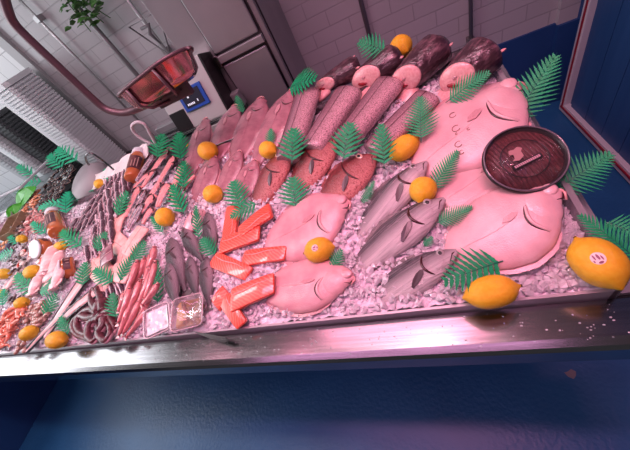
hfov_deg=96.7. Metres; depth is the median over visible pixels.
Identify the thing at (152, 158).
fish
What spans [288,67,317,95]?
plastic leaf
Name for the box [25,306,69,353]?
split eel
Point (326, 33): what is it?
wall
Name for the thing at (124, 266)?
plastic leaf
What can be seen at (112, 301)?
plastic leaf
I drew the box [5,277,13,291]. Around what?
squid
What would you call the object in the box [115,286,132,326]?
fish
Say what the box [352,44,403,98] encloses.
fish
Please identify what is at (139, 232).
fish fillet
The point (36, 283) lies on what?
squid
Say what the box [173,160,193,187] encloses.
plastic leaf
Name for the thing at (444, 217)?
fern
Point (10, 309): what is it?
langoustine
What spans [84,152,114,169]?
scoop
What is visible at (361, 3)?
pipe
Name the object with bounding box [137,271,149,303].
fish
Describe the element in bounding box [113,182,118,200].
fish
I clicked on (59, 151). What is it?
plastic leaf
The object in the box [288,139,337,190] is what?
fish
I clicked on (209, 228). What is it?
dark bream
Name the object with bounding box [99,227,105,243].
fish
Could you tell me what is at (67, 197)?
plastic leaf
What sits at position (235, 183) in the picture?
plastic leaf
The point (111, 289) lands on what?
fish
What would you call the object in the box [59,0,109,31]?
hanging plant
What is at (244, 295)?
salmon portion
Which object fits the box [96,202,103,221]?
fish
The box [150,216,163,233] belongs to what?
plastic leaf
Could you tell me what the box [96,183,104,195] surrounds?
fish
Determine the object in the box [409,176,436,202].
lemon
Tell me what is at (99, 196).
fish
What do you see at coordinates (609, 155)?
fern
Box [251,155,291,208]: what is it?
fish
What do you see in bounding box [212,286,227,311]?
salmon portion
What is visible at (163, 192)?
fish
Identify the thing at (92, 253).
fish
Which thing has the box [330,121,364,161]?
fern
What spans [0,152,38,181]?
column
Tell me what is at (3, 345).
langoustine
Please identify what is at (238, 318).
salmon portion
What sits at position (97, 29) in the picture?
pipe
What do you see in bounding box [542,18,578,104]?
pier
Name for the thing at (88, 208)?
fish
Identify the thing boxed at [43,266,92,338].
split eel
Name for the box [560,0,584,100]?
wall
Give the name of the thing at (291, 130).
plastic leaf
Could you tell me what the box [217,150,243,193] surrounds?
megrim
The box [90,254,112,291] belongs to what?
fish fillet
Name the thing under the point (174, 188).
plastic leaf
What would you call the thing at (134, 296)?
fish
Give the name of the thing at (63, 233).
plastic leaf
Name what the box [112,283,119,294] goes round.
fish
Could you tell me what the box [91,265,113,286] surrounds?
plastic leaf
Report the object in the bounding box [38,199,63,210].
plastic leaf
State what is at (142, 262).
fish
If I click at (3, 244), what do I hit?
tray
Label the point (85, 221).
fish
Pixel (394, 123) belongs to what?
fish
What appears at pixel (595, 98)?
door
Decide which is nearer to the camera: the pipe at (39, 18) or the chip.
the chip
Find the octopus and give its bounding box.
[69,286,118,344]
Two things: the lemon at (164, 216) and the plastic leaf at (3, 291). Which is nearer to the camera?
the lemon at (164, 216)
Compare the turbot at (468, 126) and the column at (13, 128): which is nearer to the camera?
the turbot at (468, 126)
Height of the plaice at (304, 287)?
0.044 m
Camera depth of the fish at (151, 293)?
0.96 m
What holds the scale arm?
attached to the scale pan
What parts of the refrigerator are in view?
door, door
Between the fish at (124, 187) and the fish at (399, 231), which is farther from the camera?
the fish at (124, 187)
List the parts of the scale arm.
mounting plate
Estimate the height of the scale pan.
0.132 m
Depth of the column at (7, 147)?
2.30 m
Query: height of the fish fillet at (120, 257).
0.033 m
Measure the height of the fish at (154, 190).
0.041 m
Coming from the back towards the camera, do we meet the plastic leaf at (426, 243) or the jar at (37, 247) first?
the jar at (37, 247)
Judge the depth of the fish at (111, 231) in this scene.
1.27 m
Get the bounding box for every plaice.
[264,193,351,263]
[265,259,355,317]
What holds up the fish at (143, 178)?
on the crushed ice
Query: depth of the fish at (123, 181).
1.46 m
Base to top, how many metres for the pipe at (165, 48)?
2.590 m
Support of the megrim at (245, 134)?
on the megrim at (234, 164)
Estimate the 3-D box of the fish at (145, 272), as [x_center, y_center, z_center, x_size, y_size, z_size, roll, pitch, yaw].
[-0.646,0.180,1.075,0.031,0.046,0.184,-16,47,18]
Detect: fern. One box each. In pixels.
[152,261,163,303]
[191,205,202,237]
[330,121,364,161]
[356,31,384,58]
[360,180,374,202]
[368,123,396,168]
[402,96,440,142]
[430,149,459,187]
[435,204,472,226]
[441,248,502,292]
[445,70,490,103]
[516,52,561,116]
[557,151,615,194]
[577,213,629,259]
[603,214,629,242]
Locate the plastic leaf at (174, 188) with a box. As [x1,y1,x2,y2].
[167,183,188,215]
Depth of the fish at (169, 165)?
1.35 m
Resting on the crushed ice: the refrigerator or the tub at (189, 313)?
the tub at (189, 313)
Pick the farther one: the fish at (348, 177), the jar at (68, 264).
the jar at (68, 264)
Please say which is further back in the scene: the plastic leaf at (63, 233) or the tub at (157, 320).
the plastic leaf at (63, 233)
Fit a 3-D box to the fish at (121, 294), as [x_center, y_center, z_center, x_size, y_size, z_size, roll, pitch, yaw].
[-0.717,0.286,1.038,0.030,0.031,0.082,-12,49,21]
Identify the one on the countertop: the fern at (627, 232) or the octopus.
the fern at (627, 232)
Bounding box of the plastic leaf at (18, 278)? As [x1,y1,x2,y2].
[11,271,29,294]
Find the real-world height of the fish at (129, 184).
0.041 m
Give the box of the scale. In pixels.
[164,51,232,137]
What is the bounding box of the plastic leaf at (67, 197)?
[56,191,74,214]
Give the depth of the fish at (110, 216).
1.34 m
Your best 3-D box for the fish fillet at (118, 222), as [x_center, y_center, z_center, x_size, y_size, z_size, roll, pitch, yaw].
[-0.942,-0.002,1.334,0.095,0.033,0.127,-18,47,16]
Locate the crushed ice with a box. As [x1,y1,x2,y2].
[0,67,604,351]
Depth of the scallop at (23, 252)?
1.59 m
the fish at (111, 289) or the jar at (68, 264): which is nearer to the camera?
the fish at (111, 289)
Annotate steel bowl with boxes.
[72,162,107,198]
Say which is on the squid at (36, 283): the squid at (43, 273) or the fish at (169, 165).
the squid at (43, 273)
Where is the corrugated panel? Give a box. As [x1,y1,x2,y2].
[0,67,125,164]
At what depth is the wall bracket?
1.70 m
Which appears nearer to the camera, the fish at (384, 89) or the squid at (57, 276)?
the fish at (384, 89)
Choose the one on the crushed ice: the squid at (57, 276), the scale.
the squid at (57, 276)
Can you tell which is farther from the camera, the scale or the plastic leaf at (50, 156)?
the plastic leaf at (50, 156)
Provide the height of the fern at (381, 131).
0.058 m
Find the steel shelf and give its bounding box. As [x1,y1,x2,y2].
[153,89,246,148]
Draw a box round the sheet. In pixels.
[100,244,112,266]
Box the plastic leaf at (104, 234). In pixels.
[92,231,108,250]
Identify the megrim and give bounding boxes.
[184,117,212,177]
[191,155,220,205]
[211,104,241,161]
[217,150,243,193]
[229,96,268,161]
[232,159,260,202]
[252,89,296,165]
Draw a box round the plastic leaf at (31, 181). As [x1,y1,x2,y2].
[20,177,40,187]
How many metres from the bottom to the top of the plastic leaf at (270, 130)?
0.036 m
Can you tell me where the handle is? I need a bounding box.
[130,120,163,152]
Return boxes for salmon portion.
[210,252,253,280]
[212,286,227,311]
[219,226,261,254]
[221,293,248,328]
[222,205,242,236]
[230,273,274,311]
[238,204,274,236]
[242,246,286,266]
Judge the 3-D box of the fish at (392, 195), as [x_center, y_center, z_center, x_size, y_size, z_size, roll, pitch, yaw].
[0.193,-0.058,0.793,0.322,0.101,0.109,-39,45,-5]
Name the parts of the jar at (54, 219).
lid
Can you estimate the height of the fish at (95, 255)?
0.036 m
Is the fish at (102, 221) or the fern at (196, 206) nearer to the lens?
the fern at (196, 206)
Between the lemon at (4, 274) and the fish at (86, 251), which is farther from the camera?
the lemon at (4, 274)
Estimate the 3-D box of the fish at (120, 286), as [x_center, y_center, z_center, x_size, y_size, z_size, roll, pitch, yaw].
[-0.759,0.248,1.096,0.027,0.031,0.133,-46,46,-11]
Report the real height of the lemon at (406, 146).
0.068 m
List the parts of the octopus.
arm, arm, arm, arm, arm, arm, arm, arm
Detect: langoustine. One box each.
[0,324,19,338]
[0,342,10,348]
[2,307,15,315]
[2,310,14,319]
[4,331,15,342]
[5,319,19,331]
[20,306,27,318]
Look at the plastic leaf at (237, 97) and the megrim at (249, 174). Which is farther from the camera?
the plastic leaf at (237, 97)
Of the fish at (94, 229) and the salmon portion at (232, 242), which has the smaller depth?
the salmon portion at (232, 242)
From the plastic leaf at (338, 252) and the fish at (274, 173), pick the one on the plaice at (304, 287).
the plastic leaf at (338, 252)
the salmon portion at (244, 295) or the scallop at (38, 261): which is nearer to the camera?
the salmon portion at (244, 295)
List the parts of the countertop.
black strip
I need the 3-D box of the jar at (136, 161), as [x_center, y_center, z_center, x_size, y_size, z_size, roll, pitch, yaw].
[-0.955,-0.321,1.495,0.075,0.100,0.221,-21,46,14]
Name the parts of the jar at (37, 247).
lid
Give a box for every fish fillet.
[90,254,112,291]
[107,262,130,283]
[108,231,127,254]
[114,212,124,232]
[116,240,129,264]
[121,225,148,256]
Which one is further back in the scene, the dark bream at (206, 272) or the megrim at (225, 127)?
the megrim at (225, 127)
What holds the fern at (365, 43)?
on the fish at (385, 63)
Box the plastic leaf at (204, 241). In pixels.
[198,237,216,255]
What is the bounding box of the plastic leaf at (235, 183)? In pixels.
[223,179,249,205]
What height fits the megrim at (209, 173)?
0.090 m
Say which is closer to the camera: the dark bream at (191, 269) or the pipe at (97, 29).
the dark bream at (191, 269)
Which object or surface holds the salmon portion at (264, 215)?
on the salmon portion at (232, 242)
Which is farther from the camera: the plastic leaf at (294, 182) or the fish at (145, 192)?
the fish at (145, 192)
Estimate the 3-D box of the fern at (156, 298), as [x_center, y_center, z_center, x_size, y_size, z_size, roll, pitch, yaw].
[-0.569,0.204,1.014,0.061,0.055,0.181,-15,48,19]
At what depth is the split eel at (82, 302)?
1.13 m
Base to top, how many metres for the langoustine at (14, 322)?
0.020 m
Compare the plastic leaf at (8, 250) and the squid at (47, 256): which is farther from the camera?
the plastic leaf at (8, 250)
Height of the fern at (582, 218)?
0.051 m
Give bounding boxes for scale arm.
[0,0,193,115]
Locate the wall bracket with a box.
[128,14,170,53]
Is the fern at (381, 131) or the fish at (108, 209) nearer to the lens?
the fern at (381, 131)
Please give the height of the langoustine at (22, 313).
0.019 m
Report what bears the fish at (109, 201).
on the fish at (108, 209)
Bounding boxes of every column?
[0,106,82,183]
[0,135,71,191]
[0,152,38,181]
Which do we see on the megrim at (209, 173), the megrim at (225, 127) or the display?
the megrim at (225, 127)
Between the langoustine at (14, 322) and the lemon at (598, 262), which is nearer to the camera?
the lemon at (598, 262)
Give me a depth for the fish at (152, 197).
1.28 m
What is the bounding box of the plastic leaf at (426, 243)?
[423,236,433,246]
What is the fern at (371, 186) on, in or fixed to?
on the crushed ice
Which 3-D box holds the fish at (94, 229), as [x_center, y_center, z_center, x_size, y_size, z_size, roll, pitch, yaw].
[-1.061,0.044,1.346,0.034,0.036,0.110,-28,45,6]
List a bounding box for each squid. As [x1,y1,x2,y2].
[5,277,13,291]
[25,275,43,297]
[36,245,59,275]
[37,268,47,276]
[42,270,53,283]
[43,250,65,286]
[47,259,64,291]
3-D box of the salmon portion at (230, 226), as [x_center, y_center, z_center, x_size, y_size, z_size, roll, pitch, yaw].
[-0.300,-0.004,1.010,0.068,0.045,0.167,-13,49,20]
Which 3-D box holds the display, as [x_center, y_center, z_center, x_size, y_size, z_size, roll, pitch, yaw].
[-2.384,-0.277,2.248,0.840,0.152,0.396,-13,48,20]
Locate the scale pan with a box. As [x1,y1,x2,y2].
[117,46,197,108]
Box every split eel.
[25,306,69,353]
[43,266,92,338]
[57,281,103,324]
[63,296,81,321]
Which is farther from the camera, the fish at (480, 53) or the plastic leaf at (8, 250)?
the plastic leaf at (8, 250)
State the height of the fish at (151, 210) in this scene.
0.035 m
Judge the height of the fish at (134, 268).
0.042 m
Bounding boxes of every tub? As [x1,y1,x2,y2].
[143,302,169,338]
[170,293,204,331]
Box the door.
[559,0,629,183]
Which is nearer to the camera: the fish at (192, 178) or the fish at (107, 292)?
the fish at (107, 292)
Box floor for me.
[19,100,629,449]
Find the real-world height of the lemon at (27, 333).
0.059 m
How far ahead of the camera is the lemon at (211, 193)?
1.08 m
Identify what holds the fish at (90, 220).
on the crushed ice
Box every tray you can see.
[0,239,12,252]
[7,290,586,351]
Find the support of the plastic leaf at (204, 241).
on the salmon portion at (221, 262)
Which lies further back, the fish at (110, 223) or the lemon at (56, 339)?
the fish at (110, 223)
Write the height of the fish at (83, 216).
0.029 m
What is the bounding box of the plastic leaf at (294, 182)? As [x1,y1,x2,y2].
[277,176,309,205]
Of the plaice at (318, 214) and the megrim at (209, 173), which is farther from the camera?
the megrim at (209, 173)
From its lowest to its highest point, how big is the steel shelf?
0.630 m
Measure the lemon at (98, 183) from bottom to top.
0.057 m
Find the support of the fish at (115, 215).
on the fish fillet at (118, 222)
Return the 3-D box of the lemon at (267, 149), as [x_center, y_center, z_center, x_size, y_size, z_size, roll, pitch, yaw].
[-0.183,-0.293,1.093,0.072,0.066,0.072,-25,45,9]
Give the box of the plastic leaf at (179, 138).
[169,132,190,159]
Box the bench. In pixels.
[28,134,191,215]
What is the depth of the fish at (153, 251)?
1.07 m
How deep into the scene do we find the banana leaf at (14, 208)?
1.93 m
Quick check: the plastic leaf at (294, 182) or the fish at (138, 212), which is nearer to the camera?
the plastic leaf at (294, 182)
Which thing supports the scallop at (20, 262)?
on the crushed ice
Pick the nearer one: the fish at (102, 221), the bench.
the fish at (102, 221)
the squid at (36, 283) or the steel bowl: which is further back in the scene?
the steel bowl
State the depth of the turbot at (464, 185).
0.70 m
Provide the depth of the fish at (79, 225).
1.46 m
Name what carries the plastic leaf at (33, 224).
on the crushed ice
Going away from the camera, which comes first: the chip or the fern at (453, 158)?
the fern at (453, 158)
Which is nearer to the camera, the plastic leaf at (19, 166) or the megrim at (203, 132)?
the megrim at (203, 132)
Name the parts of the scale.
screen frame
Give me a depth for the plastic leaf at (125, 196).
1.35 m
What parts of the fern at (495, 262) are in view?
stem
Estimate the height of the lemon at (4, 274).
0.061 m
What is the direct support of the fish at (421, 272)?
on the crushed ice
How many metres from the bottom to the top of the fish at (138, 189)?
0.048 m
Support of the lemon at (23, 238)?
on the crushed ice
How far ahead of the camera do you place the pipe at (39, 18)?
1.87 m
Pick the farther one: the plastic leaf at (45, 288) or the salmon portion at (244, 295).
the plastic leaf at (45, 288)
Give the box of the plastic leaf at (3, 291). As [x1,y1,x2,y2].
[0,288,8,304]
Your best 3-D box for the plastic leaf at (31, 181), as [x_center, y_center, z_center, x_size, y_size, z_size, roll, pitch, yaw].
[-2.087,-0.303,2.053,0.280,0.051,0.108,-18,47,16]
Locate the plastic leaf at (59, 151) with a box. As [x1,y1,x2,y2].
[54,145,78,163]
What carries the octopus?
on the crushed ice
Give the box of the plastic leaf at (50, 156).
[45,152,63,169]
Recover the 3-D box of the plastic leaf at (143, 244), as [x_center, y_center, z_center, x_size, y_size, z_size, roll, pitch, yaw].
[-0.701,0.103,1.120,0.080,0.046,0.070,-27,45,7]
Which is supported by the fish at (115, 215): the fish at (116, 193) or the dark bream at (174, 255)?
the fish at (116, 193)
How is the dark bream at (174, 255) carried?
on the crushed ice
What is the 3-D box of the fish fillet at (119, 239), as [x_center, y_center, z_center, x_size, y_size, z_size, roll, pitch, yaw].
[-0.887,0.082,1.256,0.136,0.031,0.098,16,63,38]
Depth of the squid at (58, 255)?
1.34 m
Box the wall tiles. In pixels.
[555,0,580,24]
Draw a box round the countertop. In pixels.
[0,48,629,381]
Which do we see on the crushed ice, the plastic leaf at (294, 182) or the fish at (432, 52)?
the fish at (432, 52)
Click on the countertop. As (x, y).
(539, 313)
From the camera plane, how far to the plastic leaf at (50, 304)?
1.22 m
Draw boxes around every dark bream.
[163,262,179,315]
[165,237,191,300]
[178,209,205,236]
[180,227,202,267]
[185,256,200,297]
[199,256,213,311]
[202,212,217,254]
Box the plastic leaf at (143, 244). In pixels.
[130,240,148,262]
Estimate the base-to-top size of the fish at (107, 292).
0.032 m
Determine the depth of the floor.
1.39 m
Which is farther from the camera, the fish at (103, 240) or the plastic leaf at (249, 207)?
the fish at (103, 240)
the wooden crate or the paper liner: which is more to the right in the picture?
the paper liner
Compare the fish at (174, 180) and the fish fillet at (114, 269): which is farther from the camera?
the fish at (174, 180)
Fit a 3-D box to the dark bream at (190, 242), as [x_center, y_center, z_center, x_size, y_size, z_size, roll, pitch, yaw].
[-0.460,0.074,1.040,0.060,0.050,0.229,-42,45,-8]
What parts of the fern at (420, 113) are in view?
stem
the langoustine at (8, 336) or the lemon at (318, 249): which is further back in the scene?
the langoustine at (8, 336)
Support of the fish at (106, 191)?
on the fish at (108, 209)
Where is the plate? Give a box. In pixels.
[0,212,12,230]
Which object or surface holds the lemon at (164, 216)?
on the crushed ice
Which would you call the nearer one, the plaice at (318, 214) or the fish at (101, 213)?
the plaice at (318, 214)
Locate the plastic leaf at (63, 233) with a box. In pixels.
[57,228,82,248]
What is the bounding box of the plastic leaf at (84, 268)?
[74,261,91,287]
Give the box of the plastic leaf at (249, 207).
[229,200,258,220]
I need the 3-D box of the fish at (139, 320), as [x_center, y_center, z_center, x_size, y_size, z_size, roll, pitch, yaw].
[-0.618,0.342,0.968,0.027,0.032,0.121,21,66,40]
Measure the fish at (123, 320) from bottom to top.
0.034 m
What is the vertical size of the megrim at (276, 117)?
0.127 m
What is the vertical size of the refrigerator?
2.100 m
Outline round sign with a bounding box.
[481,125,570,193]
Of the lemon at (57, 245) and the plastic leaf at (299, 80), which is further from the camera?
the lemon at (57, 245)
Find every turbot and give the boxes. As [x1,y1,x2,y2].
[411,78,530,179]
[434,168,496,219]
[444,184,567,274]
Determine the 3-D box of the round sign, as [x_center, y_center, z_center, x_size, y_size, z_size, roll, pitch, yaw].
[0.465,-0.145,0.624,0.157,0.079,0.160,28,71,42]
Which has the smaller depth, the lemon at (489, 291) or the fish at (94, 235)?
the lemon at (489, 291)
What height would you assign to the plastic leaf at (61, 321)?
0.028 m
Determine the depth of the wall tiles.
1.59 m
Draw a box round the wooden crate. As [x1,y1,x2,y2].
[0,211,28,240]
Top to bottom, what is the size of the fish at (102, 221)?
0.037 m
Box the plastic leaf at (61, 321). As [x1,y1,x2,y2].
[56,315,69,334]
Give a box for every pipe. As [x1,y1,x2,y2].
[17,0,156,139]
[70,2,138,76]
[126,0,171,54]
[358,0,374,55]
[466,0,474,42]
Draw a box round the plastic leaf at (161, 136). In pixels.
[148,133,170,159]
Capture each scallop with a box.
[16,260,26,269]
[20,248,28,256]
[36,254,42,265]
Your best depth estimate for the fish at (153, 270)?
1.01 m
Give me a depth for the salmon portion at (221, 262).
0.90 m
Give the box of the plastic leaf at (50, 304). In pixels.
[40,292,58,314]
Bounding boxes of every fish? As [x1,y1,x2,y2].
[69,217,77,227]
[75,222,81,234]
[79,218,88,231]
[80,205,91,217]
[80,214,86,222]
[83,210,90,222]
[83,245,90,265]
[86,197,95,207]
[86,214,94,226]
[89,225,96,242]
[89,245,93,260]
[90,201,97,215]
[90,232,96,251]
[90,240,98,258]
[94,194,102,202]
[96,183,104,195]
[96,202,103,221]
[98,209,104,227]
[99,218,104,234]
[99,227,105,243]
[99,233,106,249]
[104,189,110,206]
[104,288,109,297]
[105,196,111,216]
[105,206,113,221]
[105,212,113,230]
[106,220,113,237]
[107,227,114,243]
[107,283,115,298]
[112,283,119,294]
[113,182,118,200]
[113,200,118,217]
[114,190,119,207]
[115,283,124,292]
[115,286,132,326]
[115,291,123,313]
[115,308,130,338]
[120,176,126,193]
[120,301,139,336]
[121,185,128,201]
[121,260,139,299]
[124,186,142,217]
[124,307,149,340]
[125,189,150,227]
[126,203,144,232]
[127,182,132,192]
[127,278,143,311]
[132,257,146,291]
[133,170,149,187]
[135,154,156,181]
[135,299,151,320]
[136,193,157,222]
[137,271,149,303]
[140,281,160,307]
[141,207,156,224]
[141,260,158,302]
[142,147,173,187]
[142,250,150,285]
[146,181,163,199]
[146,246,157,268]
[155,156,178,188]
[155,183,171,207]
[167,163,187,200]
[168,189,182,212]
[179,175,195,191]
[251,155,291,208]
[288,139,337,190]
[301,85,361,150]
[315,55,359,103]
[320,153,376,199]
[334,76,403,149]
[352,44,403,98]
[353,197,445,272]
[355,161,427,236]
[359,249,457,322]
[364,90,439,158]
[391,34,452,103]
[437,37,505,99]
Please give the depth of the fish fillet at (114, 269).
1.11 m
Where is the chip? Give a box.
[564,369,575,378]
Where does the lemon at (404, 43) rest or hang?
on the crushed ice
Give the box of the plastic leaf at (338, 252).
[329,248,344,265]
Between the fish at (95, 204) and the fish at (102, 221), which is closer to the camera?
the fish at (102, 221)
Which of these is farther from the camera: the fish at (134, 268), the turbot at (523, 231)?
the fish at (134, 268)
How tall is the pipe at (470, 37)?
2.590 m
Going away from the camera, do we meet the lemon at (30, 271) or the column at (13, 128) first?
the lemon at (30, 271)
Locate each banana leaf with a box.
[6,203,21,216]
[16,186,35,209]
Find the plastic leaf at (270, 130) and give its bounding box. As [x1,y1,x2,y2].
[265,128,276,141]
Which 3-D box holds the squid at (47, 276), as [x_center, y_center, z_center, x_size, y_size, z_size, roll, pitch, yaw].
[-1.223,0.235,1.304,0.095,0.029,0.068,-25,45,10]
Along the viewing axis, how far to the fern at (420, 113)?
0.79 m
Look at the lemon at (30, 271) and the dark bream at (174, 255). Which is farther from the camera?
the lemon at (30, 271)
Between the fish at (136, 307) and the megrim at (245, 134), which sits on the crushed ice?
the fish at (136, 307)
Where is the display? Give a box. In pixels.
[0,154,67,214]
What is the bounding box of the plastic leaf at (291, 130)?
[277,127,308,163]
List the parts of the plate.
dish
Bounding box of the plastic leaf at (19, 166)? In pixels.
[15,164,36,177]
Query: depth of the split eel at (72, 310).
1.13 m
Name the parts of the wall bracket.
handle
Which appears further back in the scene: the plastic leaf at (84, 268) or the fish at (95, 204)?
the fish at (95, 204)
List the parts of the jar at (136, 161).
lid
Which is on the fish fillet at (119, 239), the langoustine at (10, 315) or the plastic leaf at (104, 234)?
the plastic leaf at (104, 234)
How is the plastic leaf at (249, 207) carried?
on the salmon portion at (264, 215)
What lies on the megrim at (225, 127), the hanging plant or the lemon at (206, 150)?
the lemon at (206, 150)
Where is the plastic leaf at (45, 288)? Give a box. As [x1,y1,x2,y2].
[39,277,51,296]
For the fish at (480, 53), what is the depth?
0.80 m
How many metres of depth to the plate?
1.93 m
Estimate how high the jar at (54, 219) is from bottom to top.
0.105 m
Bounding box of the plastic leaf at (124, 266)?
[116,255,133,282]
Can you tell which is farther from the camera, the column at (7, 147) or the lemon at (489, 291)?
the column at (7, 147)
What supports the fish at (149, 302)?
on the fish at (139, 320)
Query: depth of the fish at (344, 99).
0.98 m
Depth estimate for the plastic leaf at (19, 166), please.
2.21 m
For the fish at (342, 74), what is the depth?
1.06 m
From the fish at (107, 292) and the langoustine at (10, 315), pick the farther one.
the langoustine at (10, 315)
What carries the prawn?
on the crushed ice
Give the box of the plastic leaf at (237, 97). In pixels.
[234,95,244,111]
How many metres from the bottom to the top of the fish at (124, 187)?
0.041 m
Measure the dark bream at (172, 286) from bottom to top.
0.051 m
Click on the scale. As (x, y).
(211, 98)
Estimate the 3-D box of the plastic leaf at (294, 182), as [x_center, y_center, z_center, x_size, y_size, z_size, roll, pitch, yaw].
[-0.069,-0.110,0.928,0.102,0.047,0.106,26,69,41]
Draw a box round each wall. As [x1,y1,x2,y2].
[0,0,558,211]
[0,380,57,449]
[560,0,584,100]
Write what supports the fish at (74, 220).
on the crushed ice
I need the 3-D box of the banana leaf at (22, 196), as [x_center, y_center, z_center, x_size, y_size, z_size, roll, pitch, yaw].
[-2.036,-0.185,1.958,0.252,0.098,0.082,-25,45,9]
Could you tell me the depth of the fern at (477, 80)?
0.77 m
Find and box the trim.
[0,32,130,152]
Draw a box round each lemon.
[0,268,11,279]
[13,297,30,307]
[15,234,27,242]
[18,325,39,340]
[22,265,39,278]
[44,331,68,348]
[53,241,67,249]
[94,179,103,188]
[154,207,174,225]
[197,141,217,159]
[203,185,222,202]
[259,141,276,158]
[303,237,334,262]
[389,134,418,161]
[390,34,412,57]
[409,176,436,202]
[462,275,522,308]
[566,236,629,290]
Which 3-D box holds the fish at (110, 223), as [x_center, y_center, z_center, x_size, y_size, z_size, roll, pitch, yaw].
[-0.954,0.015,1.308,0.033,0.037,0.129,-36,45,-2]
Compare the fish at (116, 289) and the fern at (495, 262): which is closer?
the fern at (495, 262)
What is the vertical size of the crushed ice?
0.153 m
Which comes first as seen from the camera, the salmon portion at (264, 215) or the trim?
the salmon portion at (264, 215)
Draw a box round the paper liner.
[92,143,148,189]
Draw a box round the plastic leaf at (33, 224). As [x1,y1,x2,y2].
[30,221,46,234]
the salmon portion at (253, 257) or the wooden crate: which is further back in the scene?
the wooden crate
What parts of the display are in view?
rail, rail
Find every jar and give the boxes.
[29,238,52,259]
[44,206,67,238]
[57,257,76,279]
[124,147,144,182]
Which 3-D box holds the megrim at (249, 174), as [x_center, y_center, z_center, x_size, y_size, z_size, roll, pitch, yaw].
[-0.278,-0.140,1.082,0.136,0.082,0.252,7,58,34]
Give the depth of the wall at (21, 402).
2.11 m
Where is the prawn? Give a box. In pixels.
[20,226,31,235]
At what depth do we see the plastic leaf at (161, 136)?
1.44 m
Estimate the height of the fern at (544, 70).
0.104 m
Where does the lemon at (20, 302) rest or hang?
on the crushed ice
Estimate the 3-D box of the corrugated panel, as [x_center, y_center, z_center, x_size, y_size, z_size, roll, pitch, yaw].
[-1.936,-0.751,2.179,0.210,0.780,0.240,-13,48,20]
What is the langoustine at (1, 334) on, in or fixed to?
on the crushed ice
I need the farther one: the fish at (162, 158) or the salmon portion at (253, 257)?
the fish at (162, 158)
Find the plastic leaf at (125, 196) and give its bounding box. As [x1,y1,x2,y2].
[113,190,130,217]
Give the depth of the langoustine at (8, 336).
1.25 m
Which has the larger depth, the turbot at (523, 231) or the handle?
the handle
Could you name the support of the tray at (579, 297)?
on the countertop
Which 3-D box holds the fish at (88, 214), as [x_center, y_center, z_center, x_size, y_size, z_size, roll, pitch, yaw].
[-1.200,-0.047,1.480,0.028,0.028,0.078,4,56,32]
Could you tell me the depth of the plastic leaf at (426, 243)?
0.68 m
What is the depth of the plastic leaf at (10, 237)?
1.74 m
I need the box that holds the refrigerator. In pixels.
[141,0,321,108]
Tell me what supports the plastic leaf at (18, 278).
on the squid at (36, 283)
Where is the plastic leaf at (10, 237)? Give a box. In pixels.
[6,233,17,243]
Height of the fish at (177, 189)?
0.040 m
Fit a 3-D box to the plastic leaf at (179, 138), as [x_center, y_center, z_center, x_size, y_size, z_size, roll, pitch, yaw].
[-0.655,-0.383,1.355,0.119,0.068,0.150,10,60,36]
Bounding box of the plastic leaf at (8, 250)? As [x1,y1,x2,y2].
[0,247,14,261]
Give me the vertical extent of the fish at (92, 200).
0.029 m
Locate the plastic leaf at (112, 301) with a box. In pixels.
[104,292,119,319]

